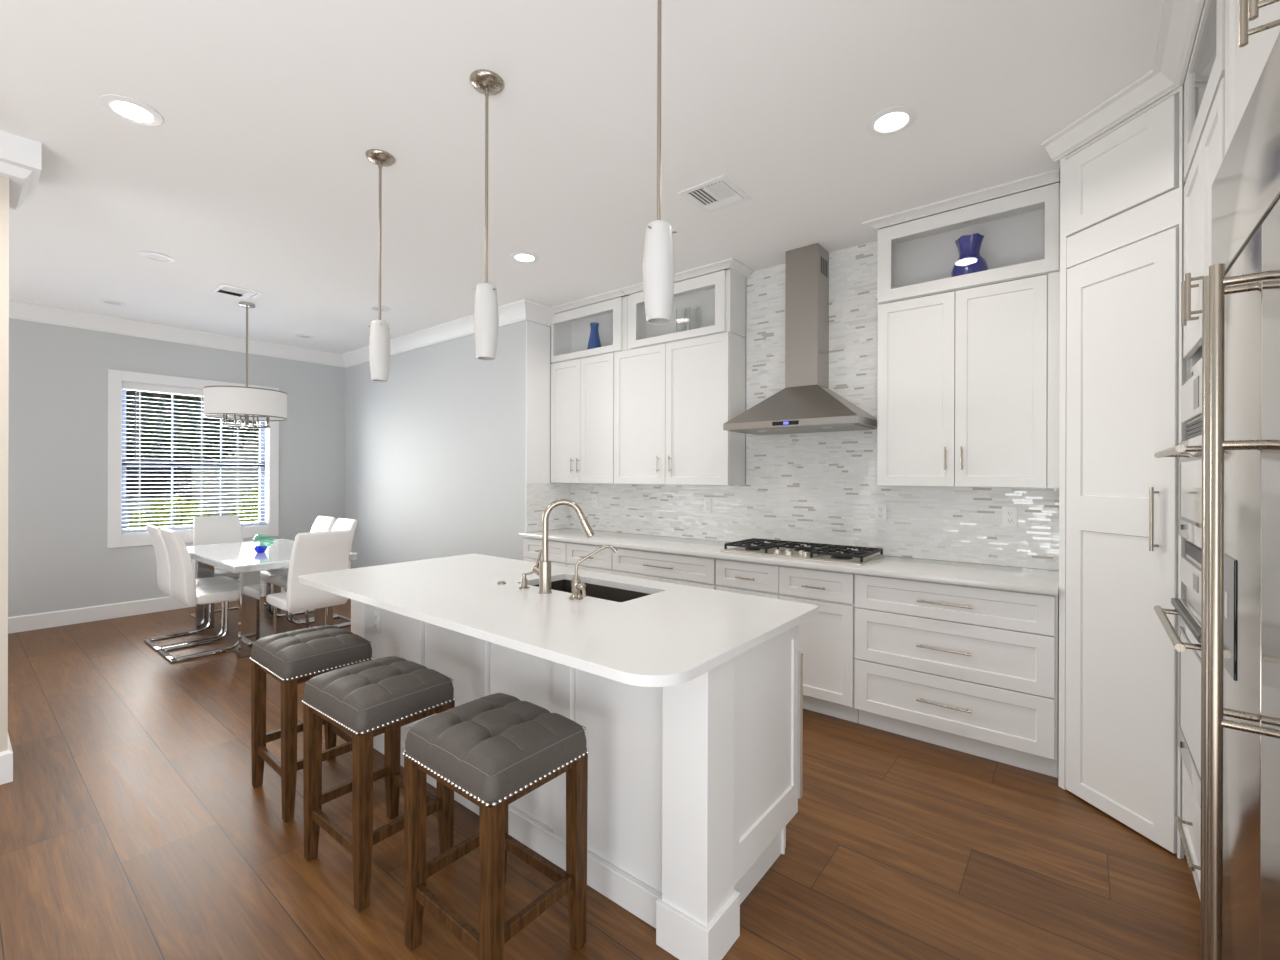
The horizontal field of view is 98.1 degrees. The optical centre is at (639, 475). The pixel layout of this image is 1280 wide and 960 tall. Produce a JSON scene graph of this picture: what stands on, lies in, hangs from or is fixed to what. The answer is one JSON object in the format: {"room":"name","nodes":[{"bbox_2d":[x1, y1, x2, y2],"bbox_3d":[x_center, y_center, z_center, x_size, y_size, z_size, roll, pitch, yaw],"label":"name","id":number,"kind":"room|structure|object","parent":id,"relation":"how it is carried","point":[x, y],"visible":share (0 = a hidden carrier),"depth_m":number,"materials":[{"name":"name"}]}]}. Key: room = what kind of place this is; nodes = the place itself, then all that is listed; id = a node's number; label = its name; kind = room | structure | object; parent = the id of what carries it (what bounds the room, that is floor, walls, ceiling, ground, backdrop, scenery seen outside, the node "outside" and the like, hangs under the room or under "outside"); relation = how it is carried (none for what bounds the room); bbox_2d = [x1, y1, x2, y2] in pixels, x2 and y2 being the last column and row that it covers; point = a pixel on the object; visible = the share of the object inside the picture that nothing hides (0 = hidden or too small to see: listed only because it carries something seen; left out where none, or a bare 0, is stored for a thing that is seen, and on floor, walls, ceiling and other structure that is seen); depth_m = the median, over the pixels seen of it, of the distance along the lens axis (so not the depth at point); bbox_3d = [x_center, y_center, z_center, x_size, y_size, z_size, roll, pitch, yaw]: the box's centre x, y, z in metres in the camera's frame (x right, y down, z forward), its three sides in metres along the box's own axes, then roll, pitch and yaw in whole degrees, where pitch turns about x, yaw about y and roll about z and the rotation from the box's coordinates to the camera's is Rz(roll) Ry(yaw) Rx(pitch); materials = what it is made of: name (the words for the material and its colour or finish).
{"room":"kitchen","nodes":[
{"label":"kitchen","id":0,"kind":"room"},
{"bbox_2d":[0,176,8,751],"bbox_3d":[-3.977,-0.070,1.630,0.450,2.975,2.785,0,0,39],"label":"wall","id":1,"kind":"structure","parent":0,"point":[4,181],"depth_m":2.57,"materials":[{"name":"beige paint"}]},
{"bbox_2d":[0,130,41,209],"bbox_3d":[-3.875,-1.470,1.676,0.545,0.172,2.780,0,0,39],"label":"trim","id":2,"kind":"structure","parent":1,"relation":"attached to","point":[20,157],"depth_m":2.57,"materials":[{"name":"white paint"}]},
{"bbox_2d":[0,584,284,784],"bbox_3d":[-4.691,1.343,3.268,3.636,0.144,7.260,0,0,39],"label":"baseboard","id":3,"kind":"structure","parent":1,"relation":"attached to","point":[29,622],"depth_m":5.31,"materials":[{"name":"white paint"}]},
{"bbox_2d":[8,318,345,616],"bbox_3d":[-6.229,-0.077,4.371,0.150,2.975,7.460,0,0,39],"label":"wall","id":4,"kind":"structure","parent":0,"point":[59,557],"depth_m":5.39,"materials":[{"name":"grey paint"}]},
{"bbox_2d":[107,369,278,547],"bbox_3d":[-4.838,-0.167,6.096,0.172,1.763,1.485,0,0,39],"label":"window","id":5,"kind":"structure","parent":4,"relation":"in","point":[116,538],"depth_m":5.78,"materials":[{"name":"white paint"}]},
{"bbox_2d":[122,382,266,532],"bbox_3d":[-4.820,-0.184,6.079,0.070,1.514,1.265,0,0,39],"label":"window blind","id":6,"kind":"object","parent":5,"relation":"attached to","point":[125,385],"visible":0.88,"depth_m":5.93,"materials":[{"name":"white paint"}]},
{"bbox_2d":[9,299,554,367],"bbox_3d":[-4.571,-1.484,3.361,3.695,0.150,7.545,0,0,39],"label":"trim","id":7,"kind":"structure","parent":4,"relation":"attached to","point":[524,309],"depth_m":5.69,"materials":[{"name":"white paint"}]},
{"bbox_2d":[345,313,564,568],"bbox_3d":[-2.275,-0.065,6.439,3.750,2.975,0.705,0,0,39],"label":"wall","id":8,"kind":"structure","parent":0,"point":[435,451],"depth_m":5.88,"materials":[{"name":"grey paint"}]},
{"bbox_2d":[525,483,526,531],"bbox_3d":[-1.025,0.289,4.993,0.010,0.440,0.006,0,0,39],"label":"trim","id":9,"kind":"structure","parent":8,"relation":"attached to","point":[526,483],"depth_m":4.99,"materials":[{"name":"white paint"}]},
{"bbox_2d":[526,321,549,482],"bbox_3d":[-0.935,-0.662,5.101,0.010,1.462,0.284,0,0,39],"label":"trim","id":10,"kind":"structure","parent":8,"relation":"attached to","point":[537,335],"depth_m":5.09,"materials":[{"name":"white paint"}]},
{"bbox_2d":[551,353,613,483],"bbox_3d":[-0.462,-0.491,5.050,0.784,1.119,0.295,0,0,39],"label":"upper cabinet","id":11,"kind":"object","parent":8,"relation":"attached to","point":[582,390],"visible":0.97,"depth_m":4.94,"materials":[{"name":"white paint"}]},
{"bbox_2d":[551,288,627,363],"bbox_3d":[-0.419,-1.300,4.995,0.917,0.492,0.330,0,0,39],"label":"upper cabinet","id":12,"kind":"object","parent":8,"relation":"attached to","point":[570,330],"visible":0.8,"depth_m":5.06,"materials":[{"name":"white wood"}]},
{"bbox_2d":[587,322,600,349],"bbox_3d":[-0.411,-1.223,5.014,0.140,0.300,0.140,0,0,39],"label":"bottle vase","id":13,"kind":"object","parent":12,"relation":"in","point":[594,339],"visible":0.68,"depth_m":4.97,"materials":[{"name":"blue glass"}]},
{"bbox_2d":[527,241,1058,569],"bbox_3d":[0.644,-0.514,4.017,3.832,2.056,0.549,0,0,39],"label":"wall tile","id":14,"kind":"structure","parent":8,"relation":"attached to","point":[816,487],"depth_m":3.82,"materials":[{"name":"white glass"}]},
{"bbox_2d":[592,495,597,506],"bbox_3d":[-0.423,0.238,5.202,0.072,0.116,0.009,0,0,39],"label":"wall outlet","id":15,"kind":"object","parent":14,"relation":"attached to","point":[594,497],"visible":1,"depth_m":5.20,"materials":[{"name":"white plastic"}]},
{"bbox_2d":[704,498,711,512],"bbox_3d":[0.539,0.241,4.434,0.072,0.116,0.009,0,0,39],"label":"wall outlet","id":16,"kind":"object","parent":14,"relation":"attached to","point":[707,502],"visible":1,"depth_m":4.43,"materials":[{"name":"white plastic"}]},
{"bbox_2d":[875,503,886,521],"bbox_3d":[1.566,0.239,3.614,0.072,0.116,0.009,0,0,39],"label":"wall outlet","id":17,"kind":"object","parent":14,"relation":"attached to","point":[880,509],"visible":1,"depth_m":3.61,"materials":[{"name":"white plastic"}]},
{"bbox_2d":[878,507,882,517],"bbox_3d":[1.565,0.239,3.612,0.034,0.071,0.003,0,0,39],"label":"receptacle","id":18,"kind":"object","parent":17,"relation":"attached to","point":[880,509],"depth_m":3.61,"materials":[{"name":"white plastic"}]},
{"bbox_2d":[1002,507,1017,526],"bbox_3d":[2.116,0.236,3.176,0.072,0.116,0.009,0,0,39],"label":"wall outlet","id":19,"kind":"object","parent":14,"relation":"attached to","point":[1009,514],"visible":1,"depth_m":3.17,"materials":[{"name":"white plastic"}]},
{"bbox_2d":[1006,511,1012,522],"bbox_3d":[2.114,0.236,3.173,0.034,0.071,0.003,0,0,39],"label":"receptacle","id":20,"kind":"object","parent":19,"relation":"attached to","point":[1009,514],"depth_m":3.17,"materials":[{"name":"white plastic"}]},
{"bbox_2d":[0,596,1199,959],"bbox_3d":[-2.646,1.452,1.981,8.800,0.060,8.200,0,0,39],"label":"floor","id":21,"kind":"structure","parent":0,"point":[134,825],"depth_m":2.10,"materials":[{"name":"brown wood"}]},
{"bbox_2d":[144,525,238,651],"bbox_3d":[-3.876,0.917,4.837,0.434,1.000,0.602,0,0,39],"label":"dining chair","id":22,"kind":"object","parent":21,"relation":"on","point":[161,553],"visible":0.7,"depth_m":4.71,"materials":[{"name":"white leather"}]},
{"bbox_2d":[157,528,261,662],"bbox_3d":[-3.519,0.919,4.559,0.434,1.000,0.602,0,0,39],"label":"dining chair","id":23,"kind":"object","parent":21,"relation":"on","point":[183,584],"visible":0.88,"depth_m":4.37,"materials":[{"name":"white leather"}]},
{"bbox_2d":[190,515,243,618],"bbox_3d":[-4.173,0.916,5.581,0.602,1.000,0.434,0,0,39],"label":"dining chair","id":24,"kind":"object","parent":21,"relation":"on","point":[227,528],"visible":0.27,"depth_m":5.68,"materials":[{"name":"white leather"}]},
{"bbox_2d":[186,539,356,657],"bbox_3d":[-3.380,1.042,4.971,1.700,0.754,0.890,0,0,39],"label":"dining table","id":25,"kind":"object","parent":21,"relation":"on","point":[241,558],"visible":0.58,"depth_m":4.53,"materials":[{"name":"white paint"}]},
{"bbox_2d":[253,534,274,552],"bbox_3d":[-3.244,0.583,4.791,0.162,0.162,0.158,0,0,39],"label":"glass bowl","id":26,"kind":"object","parent":25,"relation":"on","point":[258,549],"visible":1,"depth_m":4.76,"materials":[{"name":"blue glass"}]},
{"bbox_2d":[260,516,337,622],"bbox_3d":[-3.402,0.919,5.504,0.434,1.000,0.602,0,0,39],"label":"dining chair","id":27,"kind":"object","parent":21,"relation":"on","point":[322,523],"visible":0.34,"depth_m":5.54,"materials":[{"name":"white leather"}]},
{"bbox_2d":[266,530,350,634],"bbox_3d":[-2.606,0.921,4.375,0.602,1.000,0.434,0,0,39],"label":"dining chair","id":28,"kind":"object","parent":21,"relation":"on","point":[325,551],"visible":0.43,"depth_m":4.20,"materials":[{"name":"white leather"}]},
{"bbox_2d":[249,625,373,821],"bbox_3d":[-1.508,1.076,2.551,0.448,0.698,0.376,0,0,40],"label":"bar stool","id":29,"kind":"object","parent":21,"relation":"on","point":[295,657],"visible":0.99,"depth_m":2.44,"materials":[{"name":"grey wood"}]},
{"bbox_2d":[251,625,371,680],"bbox_3d":[-1.508,0.787,2.551,0.442,0.119,0.370,0,0,40],"label":"cushion","id":30,"kind":"object","parent":29,"relation":"on","point":[306,653],"depth_m":2.43,"materials":[{"name":"grey leather"}]},
{"bbox_2d":[273,518,356,627],"bbox_3d":[-3.039,0.920,5.221,0.434,1.000,0.602,0,0,39],"label":"dining chair","id":31,"kind":"object","parent":21,"relation":"on","point":[341,523],"visible":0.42,"depth_m":5.28,"materials":[{"name":"white leather"}]},
{"bbox_2d":[301,656,455,911],"bbox_3d":[-0.977,1.078,2.080,0.448,0.698,0.376,0,0,37],"label":"bar stool","id":32,"kind":"object","parent":21,"relation":"on","point":[366,700],"visible":0.99,"depth_m":1.99,"materials":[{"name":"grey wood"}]},
{"bbox_2d":[304,656,453,733],"bbox_3d":[-0.976,0.788,2.080,0.442,0.119,0.370,0,0,37],"label":"cushion","id":33,"kind":"object","parent":32,"relation":"on","point":[374,696],"depth_m":1.97,"materials":[{"name":"grey leather"}]},
{"bbox_2d":[402,693,588,959],"bbox_3d":[-0.438,1.079,1.691,0.448,0.698,0.376,0,0,39],"label":"bar stool","id":34,"kind":"object","parent":21,"relation":"on","point":[493,750],"visible":1,"depth_m":1.62,"materials":[{"name":"brown wood"}]},
{"bbox_2d":[405,693,585,804],"bbox_3d":[-0.438,0.790,1.691,0.442,0.119,0.370,0,0,39],"label":"cushion","id":35,"kind":"object","parent":34,"relation":"on","point":[493,748],"depth_m":1.58,"materials":[{"name":"grey leather"}]},
{"bbox_2d":[523,537,567,566],"bbox_3d":[-0.657,0.984,4.990,0.546,0.886,0.623,0,0,39],"label":"base cabinet","id":36,"kind":"object","parent":21,"relation":"on","point":[531,546],"visible":0.22,"depth_m":4.74,"materials":[{"name":"white paint"}]},
{"bbox_2d":[519,528,1058,594],"bbox_3d":[0.614,0.529,3.977,3.824,0.030,0.627,0,0,39],"label":"countertop","id":37,"kind":"structure","parent":36,"relation":"on","point":[1042,581],"depth_m":3.23,"materials":[{"name":"white stone"}]},
{"bbox_2d":[720,538,884,565],"bbox_3d":[1.057,0.488,3.659,0.930,0.055,0.490,0,0,39],"label":"gas cooktop","id":38,"kind":"object","parent":37,"relation":"in","point":[830,553],"visible":1,"depth_m":3.58,"materials":[{"name":"metal"}]},
{"bbox_2d":[351,599,802,959],"bbox_3d":[-0.459,0.985,2.577,2.267,0.886,0.749,0,0,39],"label":"kitchen island","id":39,"kind":"object","parent":21,"relation":"on","point":[695,785],"visible":0.42,"depth_m":1.86,"materials":[{"name":"white paint"}]},
{"bbox_2d":[374,609,379,632],"bbox_3d":[-1.387,0.765,2.921,0.072,0.116,0.009,0,0,39],"label":"wall outlet","id":40,"kind":"object","parent":39,"relation":"attached to","point":[376,612],"visible":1,"depth_m":2.91,"materials":[{"name":"white plastic"}]},
{"bbox_2d":[374,614,377,627],"bbox_3d":[-1.389,0.765,2.919,0.034,0.071,0.003,0,0,39],"label":"receptacle","id":41,"kind":"object","parent":40,"relation":"attached to","point":[375,615],"depth_m":2.92,"materials":[{"name":"white plastic"}]},
{"bbox_2d":[298,554,817,686],"bbox_3d":[-0.517,0.526,2.507,2.310,0.030,1.060,0,0,39],"label":"island countertop","id":42,"kind":"structure","parent":39,"relation":"on","point":[675,634],"depth_m":2.06,"materials":[{"name":"white stone"}]},
{"bbox_2d":[519,571,533,588],"bbox_3d":[-0.497,0.463,2.538,0.114,0.096,0.048,0,0,-26],"label":"soap dispenser","id":43,"kind":"object","parent":42,"relation":"on","point":[524,579],"visible":0.87,"depth_m":2.52,"materials":[{"name":"silver metal"}]},
{"bbox_2d":[532,499,593,593],"bbox_3d":[-0.338,0.307,2.446,0.275,0.409,0.080,0,0,-5],"label":"kitchen faucet","id":44,"kind":"object","parent":42,"relation":"on","point":[542,568],"visible":1,"depth_m":2.42,"materials":[{"name":"silver metal"}]},
{"bbox_2d":[533,579,650,601],"bbox_3d":[-0.236,0.646,2.572,0.668,0.206,0.324,0,0,39],"label":"sink","id":45,"kind":"object","parent":42,"relation":"in","point":[592,590],"visible":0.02,"depth_m":2.73,"materials":[{"name":"metal"}]},
{"bbox_2d":[569,545,616,599],"bbox_3d":[-0.200,0.402,2.340,0.190,0.219,0.109,0,0,-40],"label":"filter faucet","id":46,"kind":"object","parent":42,"relation":"on","point":[577,585],"visible":1,"depth_m":2.30,"materials":[{"name":"silver metal"}]},
{"bbox_2d":[566,542,613,573],"bbox_3d":[-0.244,0.985,4.660,0.505,0.886,0.623,0,0,39],"label":"base cabinet","id":47,"kind":"object","parent":21,"relation":"on","point":[601,561],"visible":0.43,"depth_m":4.44,"materials":[{"name":"white paint"}]},
{"bbox_2d":[612,547,716,589],"bbox_3d":[0.313,0.987,4.215,0.916,0.886,0.623,0,0,39],"label":"base cabinet","id":48,"kind":"object","parent":21,"relation":"on","point":[689,570],"visible":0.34,"depth_m":3.97,"materials":[{"name":"white paint"}]},
{"bbox_2d":[716,558,858,722],"bbox_3d":[1.028,0.989,3.645,0.903,0.886,0.623,0,0,39],"label":"base cabinet","id":49,"kind":"object","parent":21,"relation":"on","point":[826,640],"visible":0.55,"depth_m":3.28,"materials":[{"name":"white paint"}]},
{"bbox_2d":[854,573,1058,777],"bbox_3d":[1.745,0.991,3.073,0.921,0.886,0.623,0,0,39],"label":"base cabinet","id":50,"kind":"object","parent":21,"relation":"on","point":[973,670],"visible":0.96,"depth_m":2.82,"materials":[{"name":"white paint"}]},
{"bbox_2d":[1041,0,1204,858],"bbox_3d":[1.818,-0.052,1.683,1.055,2.974,2.726,0,0,39],"label":"pantry cabinet","id":51,"kind":"object","parent":21,"relation":"on","point":[1124,369],"visible":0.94,"depth_m":2.27,"materials":[{"name":"white paint"}]},
{"bbox_2d":[1175,0,1224,897],"bbox_3d":[2.014,-0.029,1.605,0.646,2.930,0.742,0,0,39],"label":"tall cabinet","id":52,"kind":"object","parent":21,"relation":"on","point":[1204,84],"visible":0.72,"depth_m":1.78,"materials":[{"name":"white paint"}]},
{"bbox_2d":[1154,541,1201,808],"bbox_3d":[1.954,0.617,1.652,0.584,0.758,0.630,0,0,39],"label":"wall oven","id":53,"kind":"object","parent":52,"relation":"in","point":[1187,642],"visible":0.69,"depth_m":1.80,"materials":[{"name":"metal"}]},
{"bbox_2d":[1154,368,1201,547],"bbox_3d":[1.956,-0.057,1.652,0.584,0.547,0.630,0,0,39],"label":"microwave oven","id":54,"kind":"object","parent":52,"relation":"in","point":[1188,452],"visible":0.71,"depth_m":1.80,"materials":[{"name":"metal"}]},
{"bbox_2d":[1200,32,1279,959],"bbox_3d":[1.418,0.317,0.906,0.705,2.195,1.070,0,0,39],"label":"refrigerator","id":55,"kind":"object","parent":21,"relation":"on","point":[1240,880],"visible":1,"depth_m":1.10,"materials":[{"name":"silver metal"}]},
{"bbox_2d":[1225,0,1279,154],"bbox_3d":[1.435,-1.148,0.888,0.662,0.695,1.058,0,0,39],"label":"upper cabinet","id":56,"kind":"object","parent":55,"relation":"on","point":[1252,27],"visible":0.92,"depth_m":1.28,"materials":[{"name":"white paint"}]},
{"bbox_2d":[0,0,1204,353],"bbox_3d":[-2.637,-1.613,1.980,8.800,0.120,8.200,0,0,39],"label":"ceiling","id":57,"kind":"structure","parent":0,"point":[257,174],"depth_m":2.52,"materials":[{"name":"white paint"}]},
{"bbox_2d":[98,299,125,305],"bbox_3d":[-4.747,-1.555,4.995,0.180,0.008,0.180,0,0,39],"label":"recessed light","id":58,"kind":"object","parent":57,"relation":"in","point":[106,301],"visible":1,"depth_m":4.98,"materials":[{"name":"white paint"}]},
{"bbox_2d":[100,94,162,125],"bbox_3d":[-2.156,-1.547,2.358,0.200,0.008,0.200,0,0,39],"label":"recessed light","id":59,"kind":"object","parent":57,"relation":"in","point":[129,109],"visible":1,"depth_m":2.35,"materials":[{"name":"white paint"}]},
{"bbox_2d":[139,251,174,261],"bbox_3d":[-3.430,-1.551,3.944,0.190,0.008,0.190,0,0,39],"label":"recessed light","id":60,"kind":"object","parent":57,"relation":"in","point":[154,256],"visible":1,"depth_m":3.93,"materials":[{"name":"white paint"}]},
{"bbox_2d":[211,284,263,299],"bbox_3d":[-3.408,-1.550,4.701,0.300,0.010,0.300,0,0,39],"label":"ceiling vent","id":61,"kind":"object","parent":57,"relation":"in","point":[229,290],"visible":1,"depth_m":4.69,"materials":[{"name":"white metal"}]},
{"bbox_2d":[203,302,286,428],"bbox_3d":[-3.556,-0.993,5.022,0.621,1.124,0.621,0,0,39],"label":"drum chandelier","id":62,"kind":"object","parent":57,"relation":"hanging from","point":[247,404],"visible":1,"depth_m":4.83,"materials":[{"name":"white fabric"}]},
{"bbox_2d":[295,334,313,338],"bbox_3d":[-3.744,-1.552,6.204,0.180,0.008,0.180,0,0,39],"label":"recessed light","id":63,"kind":"object","parent":57,"relation":"in","point":[297,335],"visible":1,"depth_m":6.19,"materials":[{"name":"white paint"}]},
{"bbox_2d":[368,305,389,311],"bbox_3d":[-2.420,-1.548,5.153,0.190,0.008,0.190,0,0,39],"label":"recessed light","id":64,"kind":"object","parent":57,"relation":"in","point":[372,307],"visible":0.84,"depth_m":5.14,"materials":[{"name":"white paint"}]},
{"bbox_2d":[365,149,394,381],"bbox_3d":[-1.263,-1.005,2.697,0.130,1.087,0.130,0,0,39],"label":"pendant light","id":65,"kind":"object","parent":57,"relation":"hanging from","point":[379,339],"visible":1,"depth_m":2.67,"materials":[{"name":"white glass"}]},
{"bbox_2d":[470,70,503,359],"bbox_3d":[-0.602,-1.003,2.178,0.130,1.087,0.130,0,0,16],"label":"pendant light","id":66,"kind":"object","parent":57,"relation":"hanging from","point":[488,83],"visible":1,"depth_m":2.15,"materials":[{"name":"white glass"}]},
{"bbox_2d":[510,251,538,262],"bbox_3d":[-0.817,-1.543,3.931,0.200,0.008,0.200,0,0,39],"label":"recessed light","id":67,"kind":"object","parent":57,"relation":"in","point":[523,257],"visible":1,"depth_m":3.92,"materials":[{"name":"white paint"}]},
{"bbox_2d":[643,0,676,324],"bbox_3d":[0.057,-1.001,1.646,0.130,1.087,0.130,0,0,-13],"label":"pendant light","id":68,"kind":"object","parent":57,"relation":"hanging from","point":[658,255],"visible":1,"depth_m":1.61,"materials":[{"name":"white glass"}]},
{"bbox_2d":[678,175,751,213],"bbox_3d":[0.416,-1.538,3.056,0.290,0.010,0.310,0,0,39],"label":"ceiling vent","id":69,"kind":"object","parent":57,"relation":"in","point":[719,193],"visible":1,"depth_m":3.04,"materials":[{"name":"white metal"}]},
{"bbox_2d":[867,106,916,135],"bbox_3d":[1.093,-1.537,2.413,0.200,0.008,0.200,0,0,39],"label":"recessed light","id":70,"kind":"object","parent":57,"relation":"in","point":[892,120],"visible":1,"depth_m":2.40,"materials":[{"name":"white paint"}]},
{"bbox_2d":[575,278,1058,570],"bbox_3d":[1.306,-0.054,3.935,4.970,2.975,0.150,0,0,39],"label":"wall","id":71,"kind":"structure","parent":0,"point":[746,278],"depth_m":4.24,"materials":[{"name":"grey paint"}]},
{"bbox_2d":[614,332,745,484],"bbox_3d":[0.279,-0.489,4.458,1.105,1.119,0.295,0,0,39],"label":"upper cabinet","id":72,"kind":"object","parent":71,"relation":"attached to","point":[673,401],"visible":1,"depth_m":4.30,"materials":[{"name":"white paint"}]},
{"bbox_2d":[621,258,753,349],"bbox_3d":[0.350,-1.298,4.381,1.042,0.492,0.330,0,0,39],"label":"upper cabinet","id":73,"kind":"object","parent":71,"relation":"attached to","point":[720,296],"visible":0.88,"depth_m":4.24,"materials":[{"name":"white wood"}]},
{"bbox_2d":[676,307,686,331],"bbox_3d":[0.329,-1.201,4.423,0.085,0.262,0.085,0,0,39],"label":"ribbed glass","id":74,"kind":"object","parent":73,"relation":"in","point":[681,312],"visible":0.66,"depth_m":4.39,"materials":[{"name":"white"}]},
{"bbox_2d":[689,306,699,329],"bbox_3d":[0.428,-1.198,4.370,0.083,0.257,0.083,0,0,39],"label":"ribbed glass","id":75,"kind":"object","parent":73,"relation":"in","point":[694,311],"visible":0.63,"depth_m":4.33,"materials":[{"name":"white"}]},
{"bbox_2d":[723,243,876,434],"bbox_3d":[1.073,-0.919,3.700,0.896,1.242,0.495,0,0,39],"label":"range hood","id":76,"kind":"object","parent":71,"relation":"attached to","point":[806,404],"visible":0.98,"depth_m":3.71,"materials":[{"name":"silver metal"}]},
{"bbox_2d":[862,168,1059,304],"bbox_3d":[1.827,-1.294,3.202,0.959,0.490,0.330,0,0,39],"label":"upper cabinet","id":77,"kind":"object","parent":71,"relation":"attached to","point":[917,258],"visible":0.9,"depth_m":3.18,"materials":[{"name":"white wood"}]},
{"bbox_2d":[951,233,987,276],"bbox_3d":[1.887,-1.214,3.180,0.184,0.292,0.184,0,0,39],"label":"vase","id":78,"kind":"object","parent":77,"relation":"in","point":[970,260],"visible":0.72,"depth_m":3.13,"materials":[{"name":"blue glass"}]},
{"bbox_2d":[877,272,1059,487],"bbox_3d":[1.862,-0.490,3.194,0.889,1.107,0.295,0,0,39],"label":"upper cabinet","id":79,"kind":"object","parent":71,"relation":"attached to","point":[968,385],"visible":0.94,"depth_m":3.07,"materials":[{"name":"white paint"}]},
{"label":"outside","id":80,"kind":"structure","parent":0,"visible":0},
{"bbox_3d":[-18.664,1.572,14.895,32.250,0.100,50.000,0,0,39],"label":"ground","id":81,"kind":"structure","parent":80,"visible":0},
{"bbox_2d":[126,495,211,527],"bbox_3d":[-7.606,0.942,9.043,1.202,1.244,1.170,0,0,39],"label":"shrub","id":82,"kind":"object","parent":81,"relation":"on","point":[169,500],"visible":0.26,"depth_m":8.97,"materials":[{"name":"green plant"}]},
{"bbox_2d":[126,390,258,524],"bbox_3d":[-10.085,-1.099,12.279,3.562,5.294,3.489,0,0,39],"label":"tree","id":83,"kind":"object","parent":81,"relation":"on","point":[128,392],"visible":0.2,"depth_m":11.77,"materials":[{"name":"green plant"}]},
{"bbox_2d":[126,394,258,527],"bbox_3d":[-14.414,-0.765,15.602,4.600,4.600,11.800,0,0,39],"label":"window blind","id":84,"kind":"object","parent":81,"relation":"on","point":[154,395],"visible":0.02,"depth_m":15.36,"materials":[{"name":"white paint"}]},
{"bbox_2d":[231,486,258,521],"bbox_3d":[-6.381,0.855,9.631,1.259,1.424,1.217,0,0,39],"label":"shrub","id":85,"kind":"object","parent":81,"relation":"on","point":[254,491],"visible":0.13,"depth_m":9.28,"materials":[{"name":"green plant"}]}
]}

